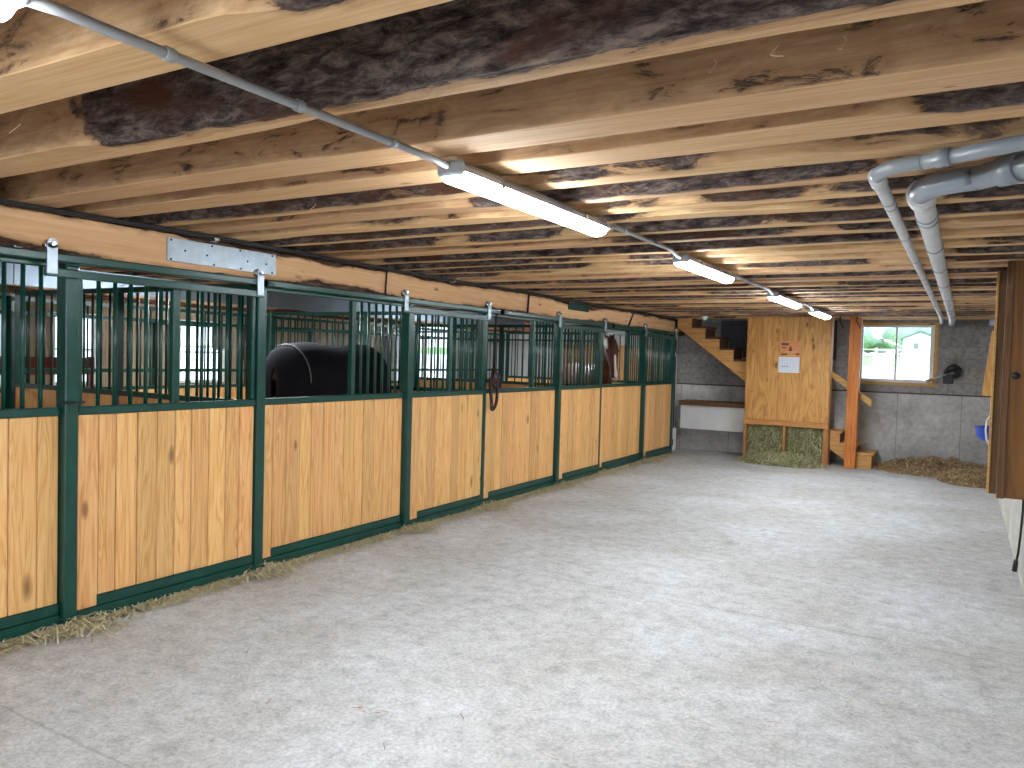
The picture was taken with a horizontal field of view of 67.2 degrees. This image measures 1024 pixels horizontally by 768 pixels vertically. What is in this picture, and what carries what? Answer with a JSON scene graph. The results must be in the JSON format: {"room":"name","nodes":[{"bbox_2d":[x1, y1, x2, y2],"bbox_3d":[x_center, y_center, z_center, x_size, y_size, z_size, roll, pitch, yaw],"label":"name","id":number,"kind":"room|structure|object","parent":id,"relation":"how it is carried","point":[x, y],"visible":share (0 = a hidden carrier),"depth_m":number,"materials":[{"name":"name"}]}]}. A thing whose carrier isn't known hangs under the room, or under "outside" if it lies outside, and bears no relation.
{"room":"farm building","nodes":[
{"label":"farm building","id":0,"kind":"room"},
{"bbox_2d":[0,292,381,388],"bbox_3d":[-8.186,-0.281,10.411,0.054,2.760,19.696,3,2,30],"label":"wall","id":1,"kind":"structure","parent":0,"point":[48,305],"depth_m":13.38,"materials":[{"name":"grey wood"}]},
{"bbox_2d":[0,447,1023,767],"bbox_3d":[-2.701,1.467,7.232,13.370,0.200,20.300,3,2,30],"label":"floor","id":2,"kind":"structure","parent":0,"point":[100,713],"depth_m":4.48,"materials":[{"name":"concrete"}]},
{"bbox_2d":[0,295,10,408],"bbox_3d":[-5.814,0.231,6.336,0.060,2.160,3.150,3,2,30],"label":"panel","id":3,"kind":"object","parent":2,"relation":"on","point":[8,298],"visible":0.41,"depth_m":7.63,"materials":[{"name":"green metal"}]},
{"bbox_2d":[0,256,59,641],"bbox_3d":[-3.099,0.370,3.882,0.070,2.170,1.595,3,2,30],"label":"panel","id":4,"kind":"object","parent":2,"relation":"on","point":[28,436],"visible":0.94,"depth_m":4.42,"materials":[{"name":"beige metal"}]},
{"bbox_2d":[0,356,94,386],"bbox_3d":[-6.745,0.406,9.516,0.070,1.530,3.210,3,2,30],"label":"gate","id":5,"kind":"object","parent":2,"relation":"on","point":[32,359],"visible":0.15,"depth_m":10.33,"materials":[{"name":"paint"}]},
{"bbox_2d":[56,263,80,628],"bbox_3d":[-2.660,0.375,4.602,0.111,2.172,0.090,3,2,30],"label":"post","id":6,"kind":"object","parent":2,"relation":"on","point":[67,364],"visible":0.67,"depth_m":4.57,"materials":[{"name":"green metal"}]},
{"bbox_2d":[11,284,250,408],"bbox_3d":[-3.473,0.257,6.792,3.430,2.206,0.060,3,2,30],"label":"wall","id":7,"kind":"structure","parent":2,"relation":"on","point":[31,390],"depth_m":6.77,"materials":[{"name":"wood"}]},
{"bbox_2d":[25,297,266,398],"bbox_3d":[-4.197,0.177,9.097,0.060,2.160,3.250,3,2,30],"label":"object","id":8,"kind":"object","parent":2,"relation":"on","point":[151,388],"visible":0.16,"depth_m":9.13,"materials":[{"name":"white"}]},
{"bbox_2d":[249,286,267,573],"bbox_3d":[-1.938,0.351,5.836,0.111,2.172,0.090,3,2,30],"label":"post","id":9,"kind":"object","parent":2,"relation":"on","point":[261,303],"visible":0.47,"depth_m":5.80,"materials":[{"name":"green metal"}]},
{"bbox_2d":[262,288,403,567],"bbox_3d":[-1.497,0.317,6.617,0.070,2.170,1.735,3,2,30],"label":"panel","id":10,"kind":"object","parent":2,"relation":"on","point":[332,463],"visible":0.89,"depth_m":6.60,"materials":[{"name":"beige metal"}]},
{"bbox_2d":[267,316,400,385],"bbox_3d":[-2.557,0.123,11.897,0.060,2.160,3.240,3,2,30],"label":"panel","id":11,"kind":"object","parent":2,"relation":"on","point":[279,318],"visible":0.16,"depth_m":11.37,"materials":[{"name":"green metal"}]},
{"bbox_2d":[0,452,685,656],"bbox_3d":[0.000,1.347,8.612,0.715,0.085,12.543,3,2,30],"label":"hay","id":12,"kind":"object","parent":2,"relation":"on","point":[85,622],"visible":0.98,"depth_m":5.66},
{"bbox_2d":[267,311,483,392],"bbox_3d":[-1.831,0.203,9.595,3.430,2.206,0.060,3,2,30],"label":"wall","id":13,"kind":"structure","parent":2,"relation":"on","point":[271,315],"depth_m":9.52,"materials":[{"name":"grey concrete"}]},
{"bbox_2d":[398,304,414,530],"bbox_3d":[-1.023,0.321,7.397,0.111,2.172,0.090,3,2,30],"label":"post","id":14,"kind":"object","parent":2,"relation":"on","point":[407,319],"visible":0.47,"depth_m":7.36,"materials":[{"name":"green metal"}]},
{"bbox_2d":[413,327,504,386],"bbox_3d":[-0.970,0.070,14.606,0.060,2.160,3.040,3,2,30],"label":"panel","id":15,"kind":"object","parent":2,"relation":"on","point":[490,334],"visible":0.07,"depth_m":14.70,"materials":[{"name":"green metal"}]},
{"bbox_2d":[479,313,487,505],"bbox_3d":[-0.337,0.297,8.595,0.084,2.172,0.066,3,2,30],"label":"post","id":16,"kind":"object","parent":2,"relation":"on","point":[483,314],"visible":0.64,"depth_m":8.57,"materials":[{"name":"green metal"}]},
{"bbox_2d":[414,324,599,389],"bbox_3d":[-0.194,0.148,12.391,3.430,2.206,0.060,3,2,30],"label":"wall","id":17,"kind":"structure","parent":2,"relation":"on","point":[503,384],"depth_m":12.34,"materials":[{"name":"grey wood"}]},
{"bbox_2d":[2,461,1022,767],"bbox_3d":[2.010,1.483,7.535,4.817,0.003,12.569,3,2,30],"label":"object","id":18,"kind":"structure","parent":2,"relation":"on","point":[704,461],"depth_m":4.36,"materials":[{"name":"grey concrete"}]},
{"bbox_2d":[483,313,556,503],"bbox_3d":[0.113,0.263,9.365,0.070,2.170,1.725,3,2,30],"label":"panel","id":19,"kind":"object","parent":2,"relation":"on","point":[519,433],"visible":0.93,"depth_m":9.43,"materials":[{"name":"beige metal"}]},
{"bbox_2d":[552,322,563,486],"bbox_3d":[0.584,0.268,10.141,0.111,2.172,0.090,3,2,30],"label":"post","id":20,"kind":"object","parent":2,"relation":"on","point":[558,332],"visible":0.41,"depth_m":10.10,"materials":[{"name":"green metal"}]},
{"bbox_2d":[505,332,667,383],"bbox_3d":[1.343,0.097,15.014,3.430,2.206,0.060,3,2,30],"label":"wall","id":21,"kind":"structure","parent":2,"relation":"on","point":[510,378],"depth_m":15.50,"materials":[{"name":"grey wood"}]},
{"bbox_2d":[599,326,642,471],"bbox_3d":[1.710,0.210,12.092,0.070,2.170,1.665,3,2,30],"label":"panel","id":22,"kind":"object","parent":2,"relation":"on","point":[620,402],"visible":0.87,"depth_m":12.18,"materials":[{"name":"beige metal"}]},
{"bbox_2d":[639,332,647,461],"bbox_3d":[2.166,0.215,12.841,0.111,2.172,0.090,3,2,30],"label":"post","id":23,"kind":"object","parent":2,"relation":"on","point":[643,340],"visible":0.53,"depth_m":12.80,"materials":[{"name":"green metal"}]},
{"bbox_2d":[669,335,675,453],"bbox_3d":[2.904,0.190,14.101,0.111,2.172,0.090,3,2,30],"label":"post","id":24,"kind":"object","parent":2,"relation":"on","point":[674,341],"visible":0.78,"depth_m":14.06,"materials":[{"name":"green metal"}]},
{"bbox_2d":[678,318,877,468],"bbox_3d":[4.696,0.062,13.817,3.431,2.548,0.735,3,2,30],"label":"staircase","id":25,"kind":"structure","parent":2,"relation":"on","point":[704,336],"depth_m":13.89,"materials":[{"name":"brown wood"}]},
{"bbox_2d":[734,451,830,468],"bbox_3d":[4.568,1.249,13.090,1.620,0.230,0.859,3,2,30],"label":"hay","id":26,"kind":"object","parent":2,"relation":"on","point":[783,459],"visible":1,"depth_m":12.90},
{"bbox_2d":[747,424,782,452],"bbox_3d":[4.416,0.981,13.437,0.680,0.603,0.254,3,2,30],"label":"flake","id":27,"kind":"object","parent":26,"relation":"on","point":[761,438],"visible":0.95,"depth_m":13.40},
{"bbox_2d":[743,317,834,466],"bbox_3d":[4.747,0.111,13.252,1.390,2.495,0.260,3,2,30],"label":"chute","id":28,"kind":"object","parent":2,"relation":"on","point":[802,399],"visible":0.75,"depth_m":13.13,"materials":[{"name":"brown wood"}]},
{"bbox_2d":[778,341,800,372],"bbox_3d":[4.733,-0.461,13.127,0.355,0.535,0.008,3,2,30],"label":"calendar","id":29,"kind":"object","parent":28,"relation":"attached to","point":[790,351],"visible":1,"depth_m":13.12,"materials":[{"name":"white paper"}]},
{"bbox_2d":[780,341,800,358],"bbox_3d":[4.744,-0.583,13.120,0.340,0.290,0.004,3,2,30],"label":"picture","id":30,"kind":"object","parent":29,"relation":"on","point":[788,349],"depth_m":13.12,"materials":[{"name":"brown"}]},
{"bbox_2d":[786,427,822,460],"bbox_3d":[4.980,1.009,13.108,0.679,0.613,0.252,3,2,30],"label":"flake","id":31,"kind":"object","parent":28,"relation":"in","point":[808,442],"visible":0.91,"depth_m":13.06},
{"bbox_2d":[844,318,862,468],"bbox_3d":[5.647,0.154,12.748,0.175,2.495,0.140,3,2,30],"label":"timber post","id":32,"kind":"object","parent":2,"relation":"on","point":[852,404],"visible":0.98,"depth_m":12.69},
{"bbox_2d":[872,456,986,477],"bbox_3d":[6.712,1.295,12.470,1.876,0.303,1.220,3,2,30],"label":"heap","id":33,"kind":"object","parent":2,"relation":"on","point":[923,466],"visible":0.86,"depth_m":12.30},
{"bbox_2d":[931,467,986,488],"bbox_3d":[6.876,1.374,11.774,0.886,0.203,1.671,3,2,30],"label":"heap","id":34,"kind":"object","parent":2,"relation":"on","point":[972,477],"visible":0.92,"depth_m":11.43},
{"bbox_2d":[384,319,993,466],"bbox_3d":[2.394,-0.179,15.807,13.370,2.760,0.300,3,2,30],"label":"wall","id":35,"kind":"structure","parent":0,"point":[905,421],"depth_m":13.18,"materials":[{"name":"concrete"}]},
{"bbox_2d":[456,321,677,427],"bbox_3d":[0.938,-0.153,16.462,5.300,2.380,0.038,3,2,30],"label":"lining","id":36,"kind":"object","parent":35,"relation":"attached to","point":[526,336],"visible":0.07,"depth_m":16.82,"materials":[{"name":"paint"}]},
{"bbox_2d":[565,345,650,381],"bbox_3d":[2.096,0.195,15.745,2.346,1.960,0.030,3,2,30],"label":"lining","id":37,"kind":"object","parent":36,"relation":"attached to","point":[622,347],"visible":0.02,"depth_m":15.64,"materials":[{"name":"brown wood"}]},
{"bbox_2d":[679,399,746,431],"bbox_3d":[4.112,0.607,14.340,1.920,0.530,0.519,3,2,30],"label":"bench","id":38,"kind":"object","parent":35,"relation":"attached to","point":[695,414],"visible":0.67,"depth_m":14.34,"materials":[{"name":"white paint"}]},
{"bbox_2d":[721,321,837,359],"bbox_3d":[4.861,-0.817,14.143,2.050,0.690,0.045,3,2,30],"label":"stairwell opening","id":39,"kind":"structure","parent":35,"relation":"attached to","point":[737,331],"depth_m":14.47,"materials":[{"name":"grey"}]},
{"bbox_2d":[860,325,934,383],"bbox_3d":[6.607,-0.520,13.228,1.130,0.980,0.080,3,2,30],"label":"window","id":40,"kind":"structure","parent":35,"relation":"in","point":[897,327],"depth_m":13.18,"materials":[{"name":"white paint"}]},
{"bbox_2d":[860,323,939,385],"bbox_3d":[6.567,-0.517,13.179,1.270,1.065,0.035,3,2,30],"label":"trim","id":41,"kind":"structure","parent":35,"relation":"attached to","point":[935,324],"depth_m":12.97,"materials":[{"name":"brown wood"}]},
{"bbox_2d":[998,498,1023,593],"bbox_3d":[2.956,1.014,3.910,0.300,1.260,19.700,3,2,30],"label":"wall","id":42,"kind":"structure","parent":0,"point":[1011,509],"depth_m":7.03,"materials":[{"name":"concrete"}]},
{"bbox_3d":[-2.620,-1.430,7.128,13.370,0.080,20.300,3,2,30],"label":"ceiling","id":43,"kind":"structure","parent":0,"visible":0},
{"bbox_2d":[0,0,988,177],"bbox_3d":[-4.109,-1.205,4.585,12.745,0.260,0.217,3,2,30],"label":"joist","id":44,"kind":"object","parent":43,"relation":"attached to","point":[453,47],"visible":0.88,"depth_m":2.31,"materials":[{"name":"wood"}]},
{"bbox_2d":[0,0,1023,207],"bbox_3d":[-3.824,-1.215,5.072,12.745,0.259,0.218,3,2,30],"label":"joist","id":45,"kind":"object","parent":43,"relation":"attached to","point":[980,44],"visible":0.74,"depth_m":2.54,"materials":[{"name":"wood"}]},
{"bbox_2d":[79,198,1023,268],"bbox_3d":[-2.735,-1.250,6.931,12.745,0.261,0.194,3,2,30],"label":"joist","id":46,"kind":"object","parent":43,"relation":"attached to","point":[1007,206],"visible":0.17,"depth_m":4.66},
{"bbox_2d":[106,225,1023,275],"bbox_3d":[-2.328,-1.264,7.627,12.745,0.263,0.196,3,2,30],"label":"joist","id":47,"kind":"object","parent":43,"relation":"attached to","point":[1014,230],"visible":0.2,"depth_m":5.45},
{"bbox_2d":[672,253,734,282],"bbox_3d":[1.553,-0.913,6.149,0.136,0.100,1.316,3,2,30],"label":"lamp","id":48,"kind":"object","parent":47,"relation":"attached to","point":[687,262],"visible":0.98,"depth_m":5.92,"materials":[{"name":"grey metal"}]},
{"bbox_2d":[674,261,733,282],"bbox_3d":[1.552,-0.883,6.150,0.116,0.040,1.260,3,2,30],"label":"diffuser","id":49,"kind":"object","parent":48,"relation":"attached to","point":[701,268],"depth_m":6.00,"materials":[{"name":"white"}]},
{"bbox_2d":[141,235,1023,279],"bbox_3d":[-2.130,-1.270,7.965,12.745,0.262,0.196,3,2,30],"label":"joist","id":50,"kind":"object","parent":43,"relation":"attached to","point":[1000,240],"visible":0.14,"depth_m":5.69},
{"bbox_2d":[203,254,1023,283],"bbox_3d":[-1.714,-1.285,8.675,12.745,0.259,0.191,3,2,30],"label":"joist","id":51,"kind":"object","parent":43,"relation":"attached to","point":[997,257],"visible":0.12,"depth_m":6.42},
{"bbox_2d":[210,174,1023,241],"bbox_3d":[-3.108,-1.238,6.295,12.745,0.262,0.192,3,2,30],"label":"joist","id":52,"kind":"object","parent":43,"relation":"attached to","point":[897,185],"visible":0.2,"depth_m":4.11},
{"bbox_2d":[415,300,995,306],"bbox_3d":[0.328,-1.353,12.161,12.745,0.263,0.194,3,2,30],"label":"joist","id":53,"kind":"object","parent":43,"relation":"attached to","point":[925,301],"visible":0.21,"depth_m":9.90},
{"bbox_2d":[434,305,994,310],"bbox_3d":[0.746,-1.367,12.875,12.745,0.258,0.189,3,2,30],"label":"joist","id":54,"kind":"object","parent":43,"relation":"attached to","point":[925,306],"visible":0.14,"depth_m":10.77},
{"bbox_2d":[456,260,1023,282],"bbox_3d":[-1.519,-1.290,9.007,12.745,0.262,0.199,3,2,30],"label":"joist","id":55,"kind":"object","parent":43,"relation":"attached to","point":[796,270],"visible":0.25,"depth_m":6.80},
{"bbox_2d":[498,273,996,288],"bbox_3d":[-1.112,-1.304,9.703,12.745,0.261,0.187,3,2,30],"label":"joist","id":56,"kind":"object","parent":43,"relation":"attached to","point":[978,275],"visible":0.22,"depth_m":7.65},
{"bbox_2d":[551,287,995,297],"bbox_3d":[-0.490,-1.325,10.764,12.745,0.262,0.185,3,2,30],"label":"joist","id":57,"kind":"object","parent":43,"relation":"attached to","point":[917,288],"visible":0.16,"depth_m":8.76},
{"bbox_2d":[567,290,995,299],"bbox_3d":[-0.278,-1.332,11.127,12.745,0.262,0.201,3,2,30],"label":"joist","id":58,"kind":"object","parent":43,"relation":"attached to","point":[980,291],"visible":0.1,"depth_m":9.02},
{"bbox_2d":[767,291,801,308],"bbox_3d":[3.163,-0.966,8.896,0.136,0.100,1.406,3,2,30],"label":"lamp","id":59,"kind":"object","parent":58,"relation":"attached to","point":[778,297],"visible":0.98,"depth_m":8.64,"materials":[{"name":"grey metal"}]},
{"bbox_2d":[768,297,800,308],"bbox_3d":[3.162,-0.936,8.898,0.116,0.040,1.350,3,2,30],"label":"diffuser","id":60,"kind":"object","parent":59,"relation":"attached to","point":[787,301],"depth_m":8.79,"materials":[{"name":"white"}]},
{"bbox_2d":[577,294,995,300],"bbox_3d":[-0.087,-1.340,11.453,12.745,0.261,0.192,3,2,30],"label":"joist","id":61,"kind":"object","parent":43,"relation":"attached to","point":[859,296],"visible":0.14,"depth_m":9.28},
{"bbox_2d":[648,311,994,313],"bbox_3d":[1.347,-1.386,13.901,12.745,0.262,0.188,3,2,30],"label":"joist","id":62,"kind":"object","parent":43,"relation":"attached to","point":[850,311],"visible":0.09,"depth_m":11.82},
{"bbox_2d":[669,315,994,316],"bbox_3d":[1.763,-1.400,14.612,12.745,0.260,0.188,3,2,30],"label":"joist","id":63,"kind":"object","parent":43,"relation":"attached to","point":[725,315],"visible":0.1,"depth_m":12.34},
{"bbox_3d":[-5.019,-1.175,3.031,12.745,0.260,0.217,3,2,30],"label":"joist","id":64,"kind":"object","parent":43,"relation":"attached to","visible":0},
{"bbox_2d":[0,0,31,21],"bbox_3d":[-1.436,-0.813,1.045,0.136,0.100,1.446,3,2,30],"label":"lamp","id":65,"kind":"object","parent":64,"relation":"attached to","point":[7,7],"visible":1,"depth_m":1.62,"materials":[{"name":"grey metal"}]},
{"bbox_2d":[0,0,17,21],"bbox_3d":[-1.437,-0.783,1.046,0.116,0.040,1.390,3,2,30],"label":"diffuser","id":66,"kind":"object","parent":65,"relation":"attached to","point":[7,7],"depth_m":1.62,"materials":[{"name":"white"}]},
{"bbox_3d":[-7.713,0.157,-1.449,13.370,2.760,0.300,3,2,30],"label":"wall","id":67,"kind":"structure","parent":0,"visible":0},
{"bbox_2d":[0,263,529,332],"bbox_3d":[-4.660,-1.077,8.318,0.200,0.295,19.680,3,2,30],"label":"header beam","id":68,"kind":"structure","parent":67,"relation":"attached to","point":[152,300],"depth_m":9.73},
{"bbox_2d":[0,262,524,329],"bbox_3d":[-3.607,-1.135,9.857,0.040,0.220,15.392,3,2,30],"label":"channel","id":69,"kind":"object","parent":68,"relation":"attached to","point":[274,300],"visible":0.34,"depth_m":10.54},
{"bbox_2d":[0,204,684,335],"bbox_3d":[-1.676,-0.931,6.573,0.200,0.295,19.680,3,2,30],"label":"header beam","id":70,"kind":"structure","parent":67,"relation":"attached to","point":[25,228],"depth_m":6.15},
{"bbox_2d":[0,245,256,285],"bbox_3d":[-3.203,-0.717,3.589,0.194,0.063,4.980,3,2,30],"label":"door track","id":71,"kind":"object","parent":70,"relation":"attached to","point":[11,251],"visible":1,"depth_m":4.78,"materials":[{"name":"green metal"}]},
{"bbox_2d":[42,238,264,620],"bbox_3d":[-2.307,0.293,5.110,0.130,2.280,1.594,3,2,30],"label":"sliding door","id":72,"kind":"structure","parent":71,"relation":"hanging from","point":[164,507],"depth_m":5.14,"materials":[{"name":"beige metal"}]},
{"bbox_2d":[166,237,275,274],"bbox_3d":[-2.098,-0.926,5.638,0.016,0.160,0.960,3,2,30],"label":"plate","id":73,"kind":"object","parent":70,"relation":"attached to","point":[177,250],"visible":1,"depth_m":5.58,"materials":[{"name":"silver metal"}]},
{"bbox_2d":[0,0,452,113],"bbox_3d":[-4.385,-1.195,4.115,12.745,0.262,0.224,3,2,30],"label":"joist","id":74,"kind":"object","parent":70,"relation":"on","point":[45,57],"visible":0.94,"depth_m":2.07,"materials":[{"name":"wood"}]},
{"bbox_2d":[27,0,449,168],"bbox_3d":[-0.660,-0.857,2.369,0.038,0.036,1.592,3,2,30],"label":"conduit","id":75,"kind":"object","parent":74,"relation":"attached to","point":[166,53],"visible":0.98,"depth_m":2.09,"materials":[{"name":"grey"}]},
{"bbox_2d":[264,279,500,314],"bbox_3d":[-1.056,-0.789,7.256,0.194,0.063,3.360,3,2,30],"label":"door track","id":76,"kind":"object","parent":70,"relation":"attached to","point":[268,283],"visible":0.96,"depth_m":6.72,"materials":[{"name":"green metal"}]},
{"bbox_2d":[401,289,491,526],"bbox_3d":[-0.683,0.239,7.884,0.130,2.280,1.544,3,2,30],"label":"sliding door","id":77,"kind":"structure","parent":76,"relation":"hanging from","point":[446,425],"depth_m":7.94,"materials":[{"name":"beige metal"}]},
{"bbox_2d":[494,314,496,367],"bbox_3d":[-0.185,-0.474,8.624,0.020,0.621,0.030,2,2,8],"label":"lead rope","id":78,"kind":"object","parent":76,"relation":"hanging from","point":[495,314],"visible":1,"depth_m":8.61,"materials":[{"name":"black fabric"}]},
{"bbox_2d":[488,368,500,410],"bbox_3d":[-0.195,0.063,8.630,0.090,0.487,0.183,3,3,40],"label":"halter","id":79,"kind":"object","parent":78,"relation":"hanging from","point":[495,379],"visible":1,"depth_m":8.60,"materials":[{"name":"brown leather"}]},
{"bbox_2d":[59,81,1023,217],"bbox_3d":[-3.639,-1.221,5.388,12.745,0.259,0.219,3,2,30],"label":"joist","id":80,"kind":"object","parent":70,"relation":"on","point":[1001,101],"visible":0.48,"depth_m":2.93,"materials":[{"name":"wood"}]},
{"bbox_2d":[79,213,1023,272],"bbox_3d":[-2.546,-1.256,7.255,12.745,0.263,0.186,3,2,30],"label":"joist","id":81,"kind":"object","parent":70,"relation":"on","point":[1003,219],"visible":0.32,"depth_m":5.07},
{"bbox_2d":[500,310,612,327],"bbox_3d":[0.622,-0.844,10.120,0.194,0.063,3.120,3,2,30],"label":"door track","id":82,"kind":"object","parent":70,"relation":"attached to","point":[503,312],"visible":0.98,"depth_m":9.71,"materials":[{"name":"green metal"}]},
{"bbox_2d":[556,311,606,483],"bbox_3d":[0.927,0.185,10.632,0.130,2.280,1.554,3,2,30],"label":"sliding door","id":83,"kind":"structure","parent":82,"relation":"hanging from","point":[580,404],"depth_m":10.70,"materials":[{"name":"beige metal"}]},
{"bbox_2d":[118,116,1023,226],"bbox_3d":[-3.456,-1.228,5.700,12.745,0.264,0.196,3,2,30],"label":"joist","id":84,"kind":"object","parent":70,"relation":"on","point":[918,141],"visible":0.31,"depth_m":3.29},
{"bbox_2d":[167,152,1014,233],"bbox_3d":[-3.279,-1.232,6.003,12.745,0.261,0.190,3,2,30],"label":"joist","id":85,"kind":"object","parent":70,"relation":"on","point":[855,170],"visible":0.25,"depth_m":3.74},
{"bbox_2d":[438,158,609,236],"bbox_3d":[0.123,-0.865,3.707,0.136,0.100,1.476,3,2,30],"label":"lamp","id":86,"kind":"object","parent":85,"relation":"attached to","point":[460,174],"visible":0.95,"depth_m":3.46,"materials":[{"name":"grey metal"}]},
{"bbox_2d":[867,134,1023,323],"bbox_3d":[4.495,-0.905,7.541,0.804,0.067,11.735,3,2,30],"label":"drain pipe","id":87,"kind":"object","parent":85,"relation":"attached to","point":[877,177],"visible":1,"depth_m":2.88,"materials":[{"name":"grey plastic"}]},
{"bbox_2d":[176,245,1023,282],"bbox_3d":[-1.921,-1.279,8.321,12.745,0.257,0.191,3,2,30],"label":"joist","id":88,"kind":"object","parent":70,"relation":"on","point":[1012,249],"visible":0.12,"depth_m":6.12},
{"bbox_2d":[252,184,1023,246],"bbox_3d":[-2.951,-1.243,6.563,12.745,0.263,0.191,3,2,30],"label":"joist","id":89,"kind":"object","parent":70,"relation":"on","point":[1016,191],"visible":0.24,"depth_m":4.26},
{"bbox_2d":[609,225,680,258],"bbox_3d":[0.859,-0.921,4.961,0.038,0.059,1.402,3,2,30],"label":"conduit","id":90,"kind":"object","parent":89,"relation":"attached to","point":[624,230],"visible":0.76,"depth_m":4.93,"materials":[{"name":"grey"}]},
{"bbox_2d":[906,151,1023,326],"bbox_3d":[4.593,-0.884,7.566,0.700,0.115,11.595,3,2,30],"label":"drain pipe","id":91,"kind":"object","parent":89,"relation":"attached to","point":[922,194],"visible":1,"depth_m":3.10,"materials":[{"name":"grey plastic"}]},
{"bbox_2d":[612,324,678,334],"bbox_3d":[2.209,-0.897,12.829,0.194,0.063,3.000,3,2,30],"label":"door track","id":92,"kind":"object","parent":70,"relation":"attached to","point":[614,325],"visible":0.93,"depth_m":12.52,"materials":[{"name":"green metal"}]},
{"bbox_2d":[643,324,677,458],"bbox_3d":[2.526,0.132,13.363,0.130,2.280,1.624,3,2,30],"label":"sliding door","id":93,"kind":"structure","parent":92,"relation":"hanging from","point":[658,393],"depth_m":13.44,"materials":[{"name":"wood"}]},
{"bbox_2d":[415,296,995,305],"bbox_3d":[0.135,-1.346,11.832,12.745,0.260,0.192,3,2,30],"label":"joist","id":94,"kind":"object","parent":70,"relation":"on","point":[955,297],"visible":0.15,"depth_m":9.70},
{"bbox_2d":[416,302,995,308],"bbox_3d":[0.540,-1.360,12.523,12.745,0.259,0.192,3,2,30],"label":"joist","id":95,"kind":"object","parent":70,"relation":"on","point":[974,303],"visible":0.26,"depth_m":10.68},
{"bbox_2d":[479,267,1006,285],"bbox_3d":[-1.301,-1.299,9.379,12.745,0.259,0.185,3,2,30],"label":"joist","id":96,"kind":"object","parent":70,"relation":"on","point":[984,269],"visible":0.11,"depth_m":7.18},
{"bbox_2d":[517,278,996,291],"bbox_3d":[-0.895,-1.311,10.072,12.745,0.262,0.192,3,2,30],"label":"joist","id":97,"kind":"object","parent":70,"relation":"on","point":[965,280],"visible":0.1,"depth_m":7.85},
{"bbox_2d":[534,283,996,294],"bbox_3d":[-0.692,-1.318,10.419,12.745,0.262,0.194,3,2,30],"label":"joist","id":98,"kind":"object","parent":70,"relation":"on","point":[964,284],"visible":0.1,"depth_m":8.43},
{"bbox_2d":[0,199,676,318],"bbox_3d":[-1.692,-1.040,6.128,0.073,0.045,18.500,3,2,30],"label":"pipe","id":99,"kind":"object","parent":98,"relation":"attached to","point":[213,238],"visible":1,"depth_m":5.70,"materials":[{"name":"grey metal"}]},
{"bbox_2d":[632,307,994,310],"bbox_3d":[0.942,-1.373,13.209,12.745,0.260,0.190,3,2,30],"label":"joist","id":100,"kind":"object","parent":70,"relation":"on","point":[749,309],"visible":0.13,"depth_m":11.30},
{"bbox_2d":[638,309,994,312],"bbox_3d":[1.159,-1.380,13.579,12.745,0.263,0.201,3,2,30],"label":"joist","id":101,"kind":"object","parent":70,"relation":"on","point":[884,309],"visible":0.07,"depth_m":11.46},
{"bbox_2d":[657,313,994,315],"bbox_3d":[1.565,-1.394,14.273,12.745,0.263,0.193,3,2,30],"label":"joist","id":102,"kind":"object","parent":70,"relation":"on","point":[773,313],"visible":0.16,"depth_m":12.11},
{"bbox_2d":[674,316,994,318],"bbox_3d":[1.969,-1.406,14.963,12.745,0.262,0.186,3,2,30],"label":"joist","id":103,"kind":"object","parent":70,"relation":"on","point":[713,316],"visible":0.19,"depth_m":13.05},
{"bbox_3d":[2.994,-0.366,3.861,0.300,1.498,19.700,3,2,30],"label":"wall","id":104,"kind":"structure","parent":0,"visible":0},
{"bbox_2d":[981,331,993,395],"bbox_3d":[5.347,-0.224,8.472,0.279,0.720,0.090,3,2,30],"label":"board","id":105,"kind":"object","parent":104,"relation":"attached to","point":[986,391],"visible":0.18,"depth_m":8.50,"materials":[{"name":"brown wood"}]},
{"bbox_2d":[986,271,1006,493],"bbox_3d":[3.999,-0.004,6.171,0.264,1.790,0.070,3,2,30],"label":"shutter","id":106,"kind":"object","parent":104,"relation":"attached to","point":[1001,284],"visible":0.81,"depth_m":6.20,"materials":[{"name":"brown wood"}]},
{"bbox_2d":[996,261,1023,499],"bbox_3d":[3.766,-0.026,5.725,0.219,1.742,0.314,3,2,30],"label":"door","id":107,"kind":"structure","parent":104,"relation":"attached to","point":[1010,465],"depth_m":5.62,"materials":[{"name":"brown wood"}]},
{"label":"outside","id":108,"kind":"structure","parent":0,"visible":0},
{"bbox_2d":[55,345,928,379],"bbox_3d":[2.470,-0.949,33.886,110.000,0.408,31.000,3,2,30],"label":"gravel yard","id":109,"kind":"structure","parent":108,"point":[911,373],"depth_m":27.52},
{"bbox_3d":[-1.911,1.258,9.576,3.350,0.063,12.550,3,2,30],"label":"bedding","id":110,"kind":"object","parent":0,"visible":0},
{"bbox_2d":[265,342,391,397],"bbox_3d":[-2.012,0.384,8.587,1.010,1.677,1.948,2,2,7],"label":"horse","id":111,"kind":"object","parent":110,"relation":"on","point":[296,369],"visible":0.39,"depth_m":7.81},
{"bbox_2d":[562,333,618,384],"bbox_3d":[1.329,0.124,13.270,0.660,2.047,2.275,1,2,-13],"label":"horse","id":112,"kind":"object","parent":110,"relation":"on","point":[610,347],"visible":0.27,"depth_m":12.44},
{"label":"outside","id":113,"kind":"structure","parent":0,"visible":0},
{"bbox_2d":[181,346,929,367],"bbox_3d":[36.612,-3.233,92.082,110.000,1.892,104.000,3,2,30],"label":"lawn","id":114,"kind":"structure","parent":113,"point":[868,360],"depth_m":54.75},
{"bbox_2d":[880,328,915,356],"bbox_3d":[45.465,-5.132,90.310,4.101,3.942,3.953,3,2,30],"label":"tree","id":115,"kind":"object","parent":114,"relation":"on","point":[888,337],"visible":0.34,"depth_m":89.33,"materials":[{"name":"green plant"}]},
{"bbox_2d":[900,330,930,358],"bbox_3d":[40.581,-3.788,76.417,3.500,2.960,3.400,3,2,30],"label":"garden shed","id":116,"kind":"object","parent":114,"relation":"on","point":[917,344],"visible":0.71,"depth_m":75.23,"materials":[{"name":"white"}]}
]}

